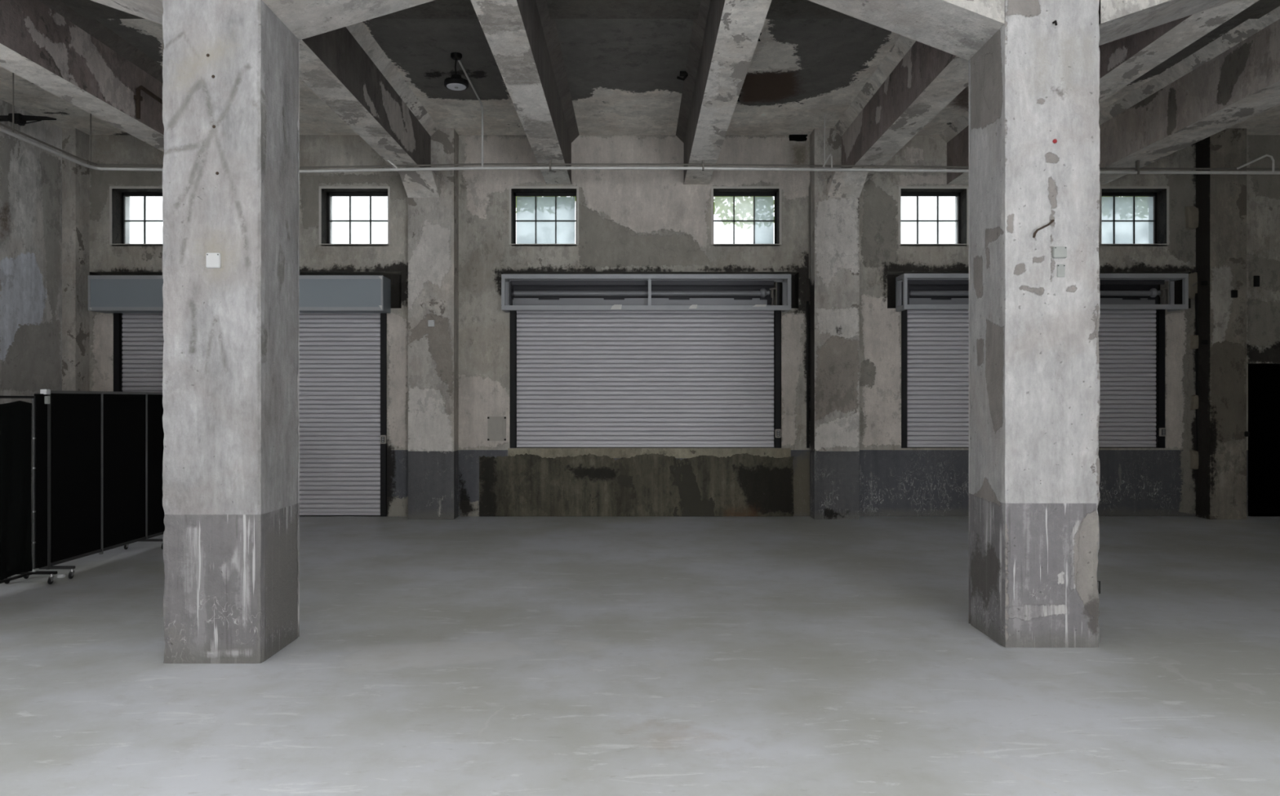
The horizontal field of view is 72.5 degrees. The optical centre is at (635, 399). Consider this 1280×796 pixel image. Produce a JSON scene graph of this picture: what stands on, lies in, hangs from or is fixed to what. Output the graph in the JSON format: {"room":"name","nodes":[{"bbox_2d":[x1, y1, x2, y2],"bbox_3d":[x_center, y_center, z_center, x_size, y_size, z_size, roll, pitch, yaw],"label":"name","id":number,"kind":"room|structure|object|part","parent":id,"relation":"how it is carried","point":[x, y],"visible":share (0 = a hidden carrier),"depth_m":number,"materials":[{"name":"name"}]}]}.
{"room":"empty warehouse","nodes":[
{"label":"empty warehouse","id":0,"kind":"room"},
{"bbox_2d":[0,98,62,506],"bbox_3d":[-7.680,-1.020,2.710,0.001,5.240,19.420,0,0,0],"label":"wall","id":1,"kind":"structure","parent":0,"point":[31,175],"depth_m":11.08,"materials":[{"name":"paint"}]},
{"bbox_2d":[62,128,89,391],"bbox_3d":[-7.590,-1.020,11.850,0.180,5.240,0.300,0,0,0],"label":"concrete column","id":2,"kind":"structure","parent":0,"point":[75,176],"depth_m":11.70,"materials":[{"name":"paint"}]},
{"bbox_2d":[408,128,458,519],"bbox_3d":[-2.737,-1.020,11.850,0.615,5.240,0.300,0,0,0],"label":"column","id":3,"kind":"structure","parent":0,"point":[433,222],"depth_m":11.70,"materials":[{"name":"paint"}]},
{"bbox_2d":[427,320,434,326],"bbox_3d":[-2.733,-1.027,11.694,0.085,0.085,0.017,0,0,0],"label":"plate","id":4,"kind":"object","parent":3,"relation":"attached to","point":[430,322],"visible":1,"depth_m":11.69,"materials":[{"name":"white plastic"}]},
{"bbox_2d":[128,196,955,242],"bbox_3d":[1.110,-1.170,12.410,18.180,5.540,0.020,0,0,0],"label":"window","id":5,"kind":"structure","parent":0,"point":[331,197],"depth_m":12.42,"materials":[{"name":"paint"}]},
{"bbox_2d":[0,512,1279,795],"bbox_3d":[1.110,1.600,2.710,17.580,0.001,19.420,0,0,0],"label":"floor","id":6,"kind":"structure","parent":0,"point":[460,655],"depth_m":5.09,"materials":[{"name":"grey paint"}]},
{"bbox_2d":[0,395,57,584],"bbox_3d":[-5.275,0.782,6.744,0.450,1.636,1.813,0,0,0],"label":"screen","id":7,"kind":"object","parent":6,"relation":"on","point":[17,419],"visible":1,"depth_m":7.38,"materials":[{"name":"black metal"}]},
{"bbox_3d":[-5.250,1.505,6.760,0.024,0.020,1.720,0,0,0],"label":"rail","id":8,"kind":"part","parent":7,"relation":"part of","materials":[{"name":"black metal"}]},
{"bbox_3d":[-5.250,-0.025,6.760,0.022,0.022,1.720,0,0,0],"label":"rail","id":9,"kind":"part","parent":7,"relation":"part of","materials":[{"name":"black metal"}]},
{"bbox_3d":[-5.250,0.733,7.620,0.022,1.535,0.021,0,0,0],"label":"post","id":10,"kind":"part","parent":7,"relation":"part of","materials":[{"name":"metal"}]},
{"bbox_2d":[56,573,66,577],"bbox_3d":[-5.179,1.582,7.880,0.072,0.036,0.072,0,0,0],"label":"white foot","id":11,"kind":"object","parent":6,"relation":"on","point":[60,575],"visible":1,"depth_m":7.86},
{"bbox_2d":[23,389,164,578],"bbox_3d":[-5.250,0.752,9.298,0.440,1.695,3.286,0,0,0],"label":"folding screen","id":12,"kind":"object","parent":6,"relation":"on","point":[99,455],"visible":0.6,"depth_m":8.47,"materials":[{"name":"black fabric"}]},
{"bbox_3d":[-5.250,0.718,7.810,0.036,1.595,0.022,0,0,0],"label":"post","id":13,"kind":"part","parent":12,"relation":"part of","materials":[{"name":"metal"}]},
{"bbox_3d":[-5.250,0.703,8.195,0.024,1.535,0.730,0,0,0],"label":"panel","id":14,"kind":"part","parent":12,"relation":"part of","materials":[{"name":"black fabric"}]},
{"bbox_3d":[-5.250,-0.072,8.195,0.032,0.025,0.770,0,0,0],"label":"rail","id":15,"kind":"part","parent":12,"relation":"part of","materials":[{"name":"metal"}]},
{"bbox_3d":[-5.250,1.475,8.195,0.032,0.030,0.770,0,0,0],"label":"rail","id":16,"kind":"part","parent":12,"relation":"part of","materials":[{"name":"metal"}]},
{"bbox_3d":[-5.250,0.718,8.580,0.036,1.595,0.022,0,0,0],"label":"post","id":17,"kind":"part","parent":12,"relation":"part of","materials":[{"name":"metal"}]},
{"bbox_3d":[-5.250,0.703,8.970,0.024,1.535,0.740,0,0,0],"label":"panel","id":18,"kind":"part","parent":12,"relation":"part of","materials":[{"name":"black fabric"}]},
{"bbox_3d":[-5.250,-0.072,8.970,0.032,0.025,0.780,0,0,0],"label":"rail","id":19,"kind":"part","parent":12,"relation":"part of","materials":[{"name":"metal"}]},
{"bbox_3d":[-5.250,1.475,8.970,0.032,0.030,0.780,0,0,0],"label":"rail","id":20,"kind":"part","parent":12,"relation":"part of","materials":[{"name":"metal"}]},
{"bbox_3d":[-5.250,0.718,9.360,0.036,1.595,0.022,0,0,0],"label":"post","id":21,"kind":"part","parent":12,"relation":"part of","materials":[{"name":"metal"}]},
{"bbox_3d":[-5.250,-0.072,9.755,0.032,0.025,0.790,0,0,0],"label":"rail","id":22,"kind":"part","parent":12,"relation":"part of","materials":[{"name":"metal"}]},
{"bbox_3d":[-5.250,1.475,9.755,0.032,0.030,0.790,0,0,0],"label":"rail","id":23,"kind":"part","parent":12,"relation":"part of","materials":[{"name":"metal"}]},
{"bbox_3d":[-5.250,0.703,9.755,0.024,1.535,0.750,0,0,0],"label":"panel","id":24,"kind":"part","parent":12,"relation":"part of","materials":[{"name":"black fabric"}]},
{"bbox_2d":[162,0,299,663],"bbox_3d":[-2.572,-1.000,5.600,0.605,5.200,0.600,0,0,0],"label":"concrete column","id":25,"kind":"structure","parent":6,"relation":"on","point":[231,362],"depth_m":5.30,"materials":[{"name":"paint"}]},
{"bbox_2d":[205,253,221,267],"bbox_3d":[-2.557,-0.846,5.293,0.084,0.090,0.022,0,0,0],"label":"plate","id":26,"kind":"object","parent":25,"relation":"attached to","point":[212,260],"visible":1,"depth_m":5.28,"materials":[{"name":"white plastic"}]},
{"bbox_2d":[968,0,1099,647],"bbox_3d":[2.695,-1.000,5.945,0.620,5.200,0.610,0,0,0],"label":"concrete column","id":27,"kind":"structure","parent":6,"relation":"on","point":[1034,357],"depth_m":5.64,"materials":[{"name":"paint"}]},
{"bbox_2d":[1032,219,1054,237],"bbox_3d":[2.627,-1.102,5.609,0.158,0.124,0.044,0,0,-18],"label":"rod","id":28,"kind":"object","parent":27,"relation":"attached to","point":[1051,220],"visible":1,"depth_m":5.59,"materials":[{"name":"metal"}]},
{"bbox_2d":[1052,246,1066,257],"bbox_3d":[2.734,-0.952,5.628,0.085,0.072,0.032,0,0,0],"label":"junction box","id":29,"kind":"object","parent":27,"relation":"attached to","point":[1057,251],"visible":1,"depth_m":5.61,"materials":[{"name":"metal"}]},
{"bbox_2d":[1057,264,1065,276],"bbox_3d":[2.747,-0.835,5.637,0.050,0.082,0.014,0,0,0],"label":"switch plate","id":30,"kind":"object","parent":27,"relation":"attached to","point":[1060,268],"visible":1,"depth_m":5.63,"materials":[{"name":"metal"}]},
{"bbox_2d":[1097,580,1100,593],"bbox_3d":[3.013,1.220,5.690,0.035,0.088,0.010,0,0,0],"label":"cleat","id":31,"kind":"object","parent":27,"relation":"attached to","point":[1097,580],"visible":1,"depth_m":5.69,"materials":[{"name":"black metal"}]},
{"bbox_2d":[0,0,1279,134],"bbox_3d":[1.110,-3.772,2.610,18.180,0.335,19.820,0,0,0],"label":"ceiling","id":32,"kind":"structure","parent":0,"point":[624,60],"depth_m":9.51,"materials":[{"name":"paint"}]},
{"bbox_2d":[12,72,13,132],"bbox_3d":[-6.703,-3.250,9.410,0.016,0.779,0.014,0,0,0],"label":"rod","id":33,"kind":"object","parent":32,"relation":"hanging from","point":[12,73],"visible":0.65,"depth_m":9.40,"materials":[{"name":"metal"}]},
{"bbox_2d":[0,113,56,125],"bbox_3d":[-7.256,-3.302,10.300,0.849,0.126,0.120,0,0,0],"label":"ceiling fan","id":34,"kind":"object","parent":32,"relation":"hanging from","point":[20,119],"visible":0.99,"depth_m":10.28,"materials":[{"name":"black metal"}]},
{"bbox_3d":[-7.256,-3.322,10.300,0.849,0.078,0.070,0,0,0],"label":"arm","id":35,"kind":"part","parent":34,"relation":"part of","materials":[{"name":"black metal"}]},
{"bbox_2d":[0,0,164,151],"bbox_3d":[-5.450,-3.300,8.950,0.580,0.680,6.100,0,0,0],"label":"concrete beam","id":36,"kind":"structure","parent":32,"relation":"attached to","point":[78,60],"depth_m":8.37,"materials":[{"name":"paint"}]},
{"bbox_2d":[133,85,162,119],"bbox_3d":[-5.231,-3.145,9.416,0.074,0.359,0.483,0,0,1],"label":"pipe stub","id":37,"kind":"object","parent":36,"relation":"attached to","point":[138,98],"visible":0.89,"depth_m":9.20,"materials":[{"name":"metal"}]},
{"bbox_2d":[89,113,91,164],"bbox_3d":[-6.703,-3.250,10.750,0.016,0.779,0.014,0,0,0],"label":"rod","id":38,"kind":"object","parent":32,"relation":"hanging from","point":[90,113],"visible":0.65,"depth_m":10.74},
{"bbox_2d":[299,22,439,197],"bbox_3d":[-2.910,-3.175,8.950,0.580,0.930,6.100,0,0,0],"label":"concrete beam","id":39,"kind":"structure","parent":32,"relation":"attached to","point":[345,67],"depth_m":9.25,"materials":[{"name":"paint"}]},
{"bbox_2d":[444,52,468,90],"bbox_3d":[-1.885,-3.463,9.200,0.256,0.353,0.256,0,0,0],"label":"pendant lamp","id":40,"kind":"object","parent":32,"relation":"hanging from","point":[455,82],"visible":1,"depth_m":9.15,"materials":[{"name":"black metal"}]},
{"bbox_3d":[-1.891,-3.510,9.200,0.028,0.182,0.014,0,0,0],"label":"cord","id":41,"kind":"part","parent":40,"relation":"part of","materials":[{"name":"black metal"}]},
{"bbox_2d":[457,60,483,167],"bbox_3d":[-1.885,-3.255,10.024,0.024,0.771,1.517,0,0,0],"label":"conduit","id":42,"kind":"object","parent":32,"relation":"attached to","point":[459,61],"visible":0.96,"depth_m":10.71,"materials":[{"name":"metal"}]},
{"bbox_2d":[471,0,579,184],"bbox_3d":[-1.050,-3.300,8.950,0.560,0.680,6.100,0,0,0],"label":"concrete beam","id":43,"kind":"structure","parent":32,"relation":"attached to","point":[522,38],"depth_m":8.43,"materials":[{"name":"paint"}]},
{"bbox_2d":[549,160,551,170],"bbox_3d":[-1.050,-2.904,10.800,0.024,0.121,0.052,0,0,0],"label":"clip","id":44,"kind":"object","parent":43,"relation":"attached to","point":[550,161],"visible":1,"depth_m":10.77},
{"bbox_2d":[90,0,1234,60],"bbox_3d":[1.109,-3.035,5.804,17.600,1.210,0.820,0,0,-2],"label":"girder","id":45,"kind":"object","parent":32,"relation":"attached to","point":[958,28],"visible":0.84,"depth_m":5.82,"materials":[{"name":"paint"}]},
{"bbox_2d":[676,71,688,80],"bbox_3d":[0.534,-3.598,9.713,0.143,0.104,0.102,0,0,0],"label":"bracket","id":46,"kind":"object","parent":32,"relation":"attached to","point":[684,73],"visible":0.96,"depth_m":9.69,"materials":[{"name":"black metal"}]},
{"bbox_2d":[675,0,771,184],"bbox_3d":[0.838,-3.300,8.950,0.565,0.680,6.100,0,0,0],"label":"concrete beam","id":47,"kind":"structure","parent":32,"relation":"attached to","point":[725,35],"depth_m":8.39,"materials":[{"name":"paint"}]},
{"bbox_2d":[702,160,704,170],"bbox_3d":[0.838,-2.901,10.800,0.024,0.125,0.052,0,0,0],"label":"clip","id":48,"kind":"object","parent":47,"relation":"attached to","point":[703,161],"visible":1,"depth_m":10.77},
{"bbox_2d":[826,35,968,197],"bbox_3d":[2.905,-3.175,9.125,0.670,0.930,5.750,0,0,0],"label":"concrete beam","id":49,"kind":"structure","parent":32,"relation":"attached to","point":[915,81],"depth_m":9.50,"materials":[{"name":"paint"}]},
{"bbox_2d":[938,0,1258,184],"bbox_3d":[4.450,-3.300,9.125,0.560,0.680,5.750,0,0,0],"label":"concrete beam","id":50,"kind":"structure","parent":32,"relation":"attached to","point":[1123,60],"depth_m":7.63,"materials":[{"name":"paint"}]},
{"bbox_2d":[1098,5,1279,184],"bbox_3d":[6.210,-3.300,9.125,0.700,0.680,5.750,0,0,0],"label":"concrete beam","id":51,"kind":"structure","parent":32,"relation":"attached to","point":[1234,78],"depth_m":9.36,"materials":[{"name":"paint"}]},
{"bbox_2d":[1135,160,1139,174],"bbox_3d":[6.210,-2.876,10.800,0.024,0.175,0.052,0,0,0],"label":"clip","id":52,"kind":"object","parent":51,"relation":"attached to","point":[1137,162],"visible":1,"depth_m":10.78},
{"bbox_2d":[89,134,1279,516],"bbox_3d":[1.110,-1.020,12.134,17.580,5.240,0.292,0,0,0],"label":"wall","id":53,"kind":"structure","parent":0,"point":[631,221],"depth_m":12.00,"materials":[{"name":"paint"}]},
{"bbox_2d":[88,275,164,392],"label":"roller shutter","id":54,"kind":"object","parent":53,"relation":"attached to","point":[134,300],"depth_m":11.99,"materials":[{"name":"grey paint"}]},
{"bbox_3d":[-7.118,0.156,12.044,0.092,2.889,0.112,0,0,0],"label":"guide rail","id":55,"kind":"part","parent":54,"relation":"part of","materials":[{"name":"metal"}]},
{"bbox_2d":[109,186,163,245],"bbox_3d":[-6.737,-2.524,12.231,0.967,0.820,0.478,0,0,0],"label":"window","id":56,"kind":"structure","parent":53,"relation":"in","point":[119,196],"depth_m":12.18,"materials":[{"name":"metal"}]},
{"bbox_3d":[-6.737,-2.130,12.235,0.907,0.032,0.470,0,0,0],"label":"sill","id":57,"kind":"part","parent":56,"relation":"part of","materials":[{"name":"paint"}]},
{"bbox_3d":[-6.737,-2.519,12.250,0.907,0.770,0.040,0,0,0],"label":"frame","id":58,"kind":"part","parent":56,"relation":"part of","materials":[{"name":"metal"}]},
{"bbox_2d":[299,275,391,516],"label":"roller shutter","id":59,"kind":"object","parent":53,"relation":"attached to","point":[325,300],"depth_m":12.03,"materials":[{"name":"grey paint"}]},
{"bbox_2d":[380,435,386,443],"bbox_3d":[-3.453,0.540,11.963,0.075,0.115,0.045,0,0,0],"label":"switch","id":60,"kind":"object","parent":59,"relation":"attached to","point":[383,437],"visible":1,"depth_m":11.95,"materials":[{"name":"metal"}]},
{"bbox_3d":[-3.458,0.156,12.044,0.082,2.889,0.112,0,0,0],"label":"guide rail","id":61,"kind":"part","parent":59,"relation":"part of","materials":[{"name":"metal"}]},
{"bbox_2d":[319,186,390,245],"bbox_3d":[-3.857,-2.524,12.231,0.976,0.820,0.478,0,0,0],"label":"window","id":62,"kind":"structure","parent":53,"relation":"in","point":[326,193],"depth_m":12.15,"materials":[{"name":"metal"}]},
{"bbox_3d":[-3.857,-2.130,12.235,0.916,0.032,0.470,0,0,0],"label":"sill","id":63,"kind":"part","parent":62,"relation":"part of","materials":[{"name":"paint"}]},
{"bbox_2d":[487,416,506,440],"bbox_3d":[-1.901,0.394,11.982,0.254,0.330,0.044,0,0,0],"label":"wall box","id":64,"kind":"object","parent":53,"relation":"attached to","point":[496,425],"visible":1,"depth_m":11.97,"materials":[{"name":"grey metal"}]},
{"bbox_2d":[493,423,497,431],"bbox_3d":[-1.908,0.374,11.965,0.055,0.100,0.010,0,0,0],"label":"switch","id":65,"kind":"object","parent":64,"relation":"attached to","point":[495,425],"depth_m":11.96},
{"bbox_2d":[509,186,578,245],"bbox_3d":[-1.255,-2.524,12.231,0.958,0.820,0.478,0,0,0],"label":"window","id":66,"kind":"structure","parent":53,"relation":"in","point":[545,215],"depth_m":12.25,"materials":[{"name":"glass"}]},
{"bbox_3d":[-1.536,-2.685,12.250,0.263,0.332,0.004,0,0,0],"label":"pane","id":67,"kind":"part","parent":66,"relation":"part of","materials":[{"name":"clear glass"}]},
{"bbox_3d":[-1.536,-2.337,12.250,0.263,0.332,0.004,0,0,0],"label":"pane","id":68,"kind":"part","parent":66,"relation":"part of","materials":[{"name":"clear glass"}]},
{"bbox_3d":[-1.255,-2.130,12.235,0.898,0.032,0.470,0,0,0],"label":"sill","id":69,"kind":"part","parent":66,"relation":"part of","materials":[{"name":"paint"}]},
{"bbox_3d":[-1.255,-2.685,12.250,0.263,0.332,0.004,0,0,0],"label":"pane","id":70,"kind":"part","parent":66,"relation":"part of","materials":[{"name":"clear glass"}]},
{"bbox_3d":[-1.255,-2.337,12.250,0.263,0.332,0.004,0,0,0],"label":"pane","id":71,"kind":"part","parent":66,"relation":"part of","materials":[{"name":"clear glass"}]},
{"bbox_3d":[-0.974,-2.685,12.250,0.263,0.332,0.004,0,0,0],"label":"pane","id":72,"kind":"part","parent":66,"relation":"part of","materials":[{"name":"clear glass"}]},
{"bbox_3d":[-0.974,-2.337,12.250,0.263,0.332,0.004,0,0,0],"label":"pane","id":73,"kind":"part","parent":66,"relation":"part of","materials":[{"name":"clear glass"}]},
{"bbox_2d":[501,274,791,448],"bbox_3d":[0.146,-0.508,11.914,3.859,2.336,0.593,0,0,0],"label":"roller shutter","id":74,"kind":"object","parent":53,"relation":"attached to","point":[539,379],"visible":1,"depth_m":12.03,"materials":[{"name":"grey paint"}]},
{"bbox_3d":[-1.679,-0.319,12.044,0.087,1.958,0.112,0,0,0],"label":"guide rail","id":75,"kind":"part","parent":74,"relation":"part of","materials":[{"name":"metal"}]},
{"bbox_3d":[0.146,-1.447,12.205,3.735,0.459,0.010,0,0,0],"label":"plate","id":76,"kind":"part","parent":74,"relation":"part of","materials":[{"name":"metal"}]},
{"bbox_3d":[1.756,-1.452,11.830,0.120,0.122,0.124,0,0,0],"label":"motor","id":77,"kind":"part","parent":74,"relation":"part of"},
{"bbox_3d":[1.953,-0.319,12.044,0.087,1.958,0.112,0,0,0],"label":"guide rail","id":78,"kind":"part","parent":74,"relation":"part of","materials":[{"name":"metal"}]},
{"bbox_2d":[775,429,781,437],"bbox_3d":[1.956,0.458,11.963,0.075,0.115,0.045,0,0,0],"label":"switch","id":79,"kind":"object","parent":74,"relation":"attached to","point":[778,432],"visible":1,"depth_m":11.95,"materials":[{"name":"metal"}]},
{"bbox_3d":[0.192,0.732,12.018,3.884,0.137,0.050,0,0,0],"label":"sill","id":80,"kind":"part","parent":53,"relation":"part of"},
{"bbox_2d":[711,186,781,245],"bbox_3d":[1.525,-2.524,12.231,0.967,0.820,0.478,0,0,0],"label":"window","id":81,"kind":"structure","parent":53,"relation":"in","point":[766,220],"depth_m":12.23,"materials":[{"name":"glass"}]},
{"bbox_3d":[1.525,-2.130,12.235,0.907,0.032,0.470,0,0,0],"label":"sill","id":82,"kind":"part","parent":81,"relation":"part of","materials":[{"name":"paint"}]},
{"bbox_3d":[1.809,-2.685,12.250,0.266,0.332,0.004,0,0,0],"label":"pane","id":83,"kind":"part","parent":81,"relation":"part of","materials":[{"name":"clear glass"}]},
{"bbox_3d":[1.809,-2.337,12.250,0.266,0.332,0.004,0,0,0],"label":"pane","id":84,"kind":"part","parent":81,"relation":"part of","materials":[{"name":"clear glass"}]},
{"bbox_2d":[788,134,808,141],"bbox_3d":[2.231,-3.615,11.989,0.284,0.126,0.029,0,0,0],"label":"vent","id":85,"kind":"object","parent":53,"relation":"attached to","point":[792,137],"depth_m":11.98,"materials":[{"name":"metal"}]},
{"bbox_2d":[806,301,809,448],"bbox_3d":[2.367,-0.347,11.970,0.037,2.010,0.037,0,0,23],"label":"conduit","id":86,"kind":"object","parent":53,"relation":"attached to","point":[807,302],"visible":1,"depth_m":11.96,"materials":[{"name":"black metal"}]},
{"bbox_2d":[808,181,810,278],"bbox_3d":[2.423,-2.379,11.970,0.095,1.432,0.028,0,0,0],"label":"conduit","id":87,"kind":"object","parent":53,"relation":"attached to","point":[810,181],"visible":0.71,"depth_m":11.96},
{"bbox_2d":[895,273,968,448],"label":"roller shutter","id":88,"kind":"object","parent":53,"relation":"attached to","point":[940,379],"depth_m":12.03,"materials":[{"name":"grey paint"}]},
{"bbox_3d":[3.694,-0.325,12.044,0.078,1.971,0.112,0,0,0],"label":"guide rail","id":89,"kind":"part","parent":88,"relation":"part of","materials":[{"name":"metal"}]},
{"bbox_3d":[5.468,-1.458,12.205,3.664,0.455,0.010,0,0,0],"label":"plate","id":90,"kind":"part","parent":88,"relation":"part of","materials":[{"name":"metal"}]},
{"bbox_2d":[898,186,968,245],"bbox_3d":[4.099,-2.524,12.231,0.967,0.820,0.478,0,0,0],"label":"window","id":91,"kind":"structure","parent":53,"relation":"in","point":[961,193],"depth_m":12.16,"materials":[{"name":"metal"}]},
{"bbox_3d":[4.099,-2.130,12.235,0.907,0.032,0.470,0,0,0],"label":"sill","id":92,"kind":"part","parent":91,"relation":"part of","materials":[{"name":"paint"}]},
{"bbox_2d":[1098,186,1168,245],"bbox_3d":[6.852,-2.524,12.231,0.958,0.820,0.478,0,0,0],"label":"window","id":93,"kind":"structure","parent":53,"relation":"in","point":[1129,215],"depth_m":12.25,"materials":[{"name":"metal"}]},
{"bbox_3d":[6.571,-2.685,12.250,0.263,0.332,0.004,0,0,0],"label":"pane","id":94,"kind":"part","parent":93,"relation":"part of","materials":[{"name":"clear glass"}]},
{"bbox_3d":[6.571,-2.337,12.250,0.263,0.332,0.004,0,0,0],"label":"pane","id":95,"kind":"part","parent":93,"relation":"part of","materials":[{"name":"clear glass"}]},
{"bbox_3d":[6.852,-2.685,12.250,0.263,0.332,0.004,0,0,0],"label":"pane","id":96,"kind":"part","parent":93,"relation":"part of","materials":[{"name":"clear glass"}]},
{"bbox_3d":[6.852,-2.337,12.250,0.263,0.332,0.004,0,0,0],"label":"pane","id":97,"kind":"part","parent":93,"relation":"part of","materials":[{"name":"clear glass"}]},
{"bbox_3d":[6.852,-2.519,12.250,0.898,0.770,0.040,0,0,0],"label":"frame","id":98,"kind":"part","parent":93,"relation":"part of","materials":[{"name":"metal"}]},
{"bbox_3d":[6.852,-2.130,12.235,0.898,0.032,0.470,0,0,0],"label":"sill","id":99,"kind":"part","parent":93,"relation":"part of","materials":[{"name":"paint"}]},
{"bbox_3d":[7.133,-2.685,12.250,0.263,0.332,0.004,0,0,0],"label":"pane","id":100,"kind":"part","parent":93,"relation":"part of","materials":[{"name":"clear glass"}]},
{"bbox_3d":[7.133,-2.337,12.250,0.263,0.332,0.004,0,0,0],"label":"pane","id":101,"kind":"part","parent":93,"relation":"part of","materials":[{"name":"clear glass"}]},
{"bbox_2d":[1097,273,1188,448],"label":"roller shutter","id":102,"kind":"object","parent":53,"relation":"attached to","point":[1129,379],"depth_m":12.03,"materials":[{"name":"grey paint"}]},
{"bbox_3d":[7.042,-1.452,11.830,0.120,0.122,0.124,0,0,0],"label":"motor","id":103,"kind":"part","parent":102,"relation":"part of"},
{"bbox_3d":[7.225,-0.325,12.044,0.096,1.971,0.112,0,0,0],"label":"guide rail","id":104,"kind":"part","parent":102,"relation":"part of","materials":[{"name":"black metal"}]},
{"bbox_2d":[1159,427,1166,435],"bbox_3d":[7.228,0.440,11.963,0.085,0.115,0.045,0,0,0],"label":"switch","id":105,"kind":"object","parent":102,"relation":"attached to","point":[1162,431],"visible":1,"depth_m":11.95,"materials":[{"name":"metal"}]},
{"bbox_2d":[1184,205,1198,229],"bbox_3d":[7.650,-2.502,11.971,0.205,0.326,0.066,0,0,0],"label":"lump","id":106,"kind":"object","parent":53,"relation":"attached to","point":[1191,212],"visible":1,"depth_m":11.94,"materials":[{"name":"concrete"}]},
{"bbox_2d":[1188,271,1197,298],"bbox_3d":[7.695,-1.574,11.983,0.258,0.376,0.042,0,0,0],"label":"lump","id":107,"kind":"object","parent":53,"relation":"attached to","point":[1193,277],"visible":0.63,"depth_m":11.97,"materials":[{"name":"concrete"}]},
{"bbox_2d":[1189,449,1198,469],"bbox_3d":[7.710,0.818,11.971,0.194,0.279,0.066,0,0,0],"label":"lump","id":108,"kind":"object","parent":53,"relation":"attached to","point":[1193,454],"visible":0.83,"depth_m":11.95,"materials":[{"name":"concrete"}]},
{"bbox_2d":[1190,334,1198,349],"bbox_3d":[7.712,-0.799,11.971,0.185,0.210,0.066,0,0,0],"label":"junction box","id":109,"kind":"object","parent":53,"relation":"attached to","point":[1193,339],"visible":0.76,"depth_m":11.95,"materials":[{"name":"metal"}]},
{"bbox_2d":[1190,394,1198,409],"bbox_3d":[7.715,0.035,11.971,0.180,0.220,0.066,0,0,0],"label":"lump","id":110,"kind":"object","parent":53,"relation":"attached to","point":[1194,398],"visible":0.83,"depth_m":11.95,"materials":[{"name":"concrete"}]},
{"bbox_2d":[1195,293,1198,451],"bbox_3d":[7.703,-0.366,11.970,0.062,2.194,0.044,0,0,0],"label":"conduit","id":111,"kind":"object","parent":53,"relation":"attached to","point":[1196,294],"visible":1,"depth_m":11.96,"materials":[{"name":"black metal"}]},
{"bbox_2d":[1253,275,1259,286],"bbox_3d":[8.528,-1.631,11.987,0.070,0.150,0.030,0,0,0],"label":"box","id":112,"kind":"object","parent":53,"relation":"attached to","point":[1256,278],"visible":1,"depth_m":11.97,"materials":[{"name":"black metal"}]},
{"bbox_2d":[1248,363,1279,516],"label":"door","id":113,"kind":"structure","parent":53,"relation":"in","point":[1264,379],"depth_m":13.49,"materials":[{"name":"metal"}]},
{"bbox_2d":[809,128,859,519],"bbox_3d":[2.700,-1.020,11.850,0.600,5.240,0.300,0,0,0],"label":"concrete column","id":114,"kind":"structure","parent":0,"point":[834,280],"depth_m":11.70,"materials":[{"name":"paint"}]},
{"bbox_2d":[1195,128,1246,519],"bbox_3d":[7.945,-1.020,11.850,0.490,5.240,0.300,0,0,0],"label":"column","id":115,"kind":"structure","parent":0,"point":[1220,198],"depth_m":11.70,"materials":[{"name":"concrete"}]},
{"bbox_2d":[1231,289,1237,297],"bbox_3d":[8.016,-1.420,11.687,0.075,0.100,0.030,0,0,0],"label":"box","id":116,"kind":"object","parent":115,"relation":"attached to","point":[1233,292],"visible":1,"depth_m":11.67,"materials":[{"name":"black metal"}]},
{"bbox_2d":[1244,431,1249,436],"bbox_3d":[8.190,0.456,11.705,0.060,0.070,0.050,0,0,0],"label":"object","id":117,"kind":"structure","parent":115,"relation":"in","point":[1246,433],"depth_m":11.69,"materials":[{"name":"black metal"}]},
{"bbox_3d":[-5.990,-1.020,0.975,3.380,5.240,0.250,0,0,0],"label":"wall","id":118,"kind":"structure","parent":0,"visible":0},
{"bbox_2d":[0,123,1279,174],"bbox_3d":[1.589,-2.840,2.960,16.623,0.100,15.720,0,0,0],"label":"pipe","id":119,"kind":"object","parent":118,"relation":"attached to","point":[5,131],"visible":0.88,"depth_m":10.78,"materials":[{"name":"metal"}]},
{"bbox_2d":[386,160,397,168],"bbox_3d":[-3.041,-2.950,10.780,0.221,0.191,0.024,0,0,0],"label":"conduit","id":120,"kind":"object","parent":119,"relation":"attached to","point":[388,161],"visible":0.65,"depth_m":10.77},
{"bbox_2d":[824,114,825,168],"bbox_3d":[2.341,-3.190,10.800,0.014,0.678,0.012,0,0,0],"label":"rod","id":121,"kind":"object","parent":119,"relation":"attached to","point":[824,114],"visible":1,"depth_m":10.79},
{"bbox_2d":[822,153,832,168],"bbox_3d":[2.375,-2.954,10.780,0.126,0.182,0.020,0,0,0],"label":"conduit","id":122,"kind":"object","parent":119,"relation":"attached to","point":[827,159],"visible":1,"depth_m":10.77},
{"bbox_2d":[1236,154,1274,172],"bbox_3d":[7.657,-2.923,10.780,0.461,0.217,0.024,0,0,0],"label":"conduit","id":123,"kind":"object","parent":119,"relation":"attached to","point":[1265,155],"visible":1,"depth_m":10.77,"materials":[{"name":"metal"}]},
{"label":"outside","id":124,"kind":"structure","parent":0,"visible":0},
{"bbox_3d":[0.000,1.710,36.210,80.000,0.180,47.580,0,0,0],"label":"ground","id":125,"kind":"structure","parent":124,"visible":0},
{"bbox_2d":[713,196,753,229],"bbox_3d":[2.460,-1.385,15.784,2.761,6.018,1.480,0,0,0],"label":"leafy tree","id":126,"kind":"object","parent":125,"relation":"on","point":[746,204],"visible":0.22,"depth_m":15.72,"materials":[{"name":"green plant"}]}
]}

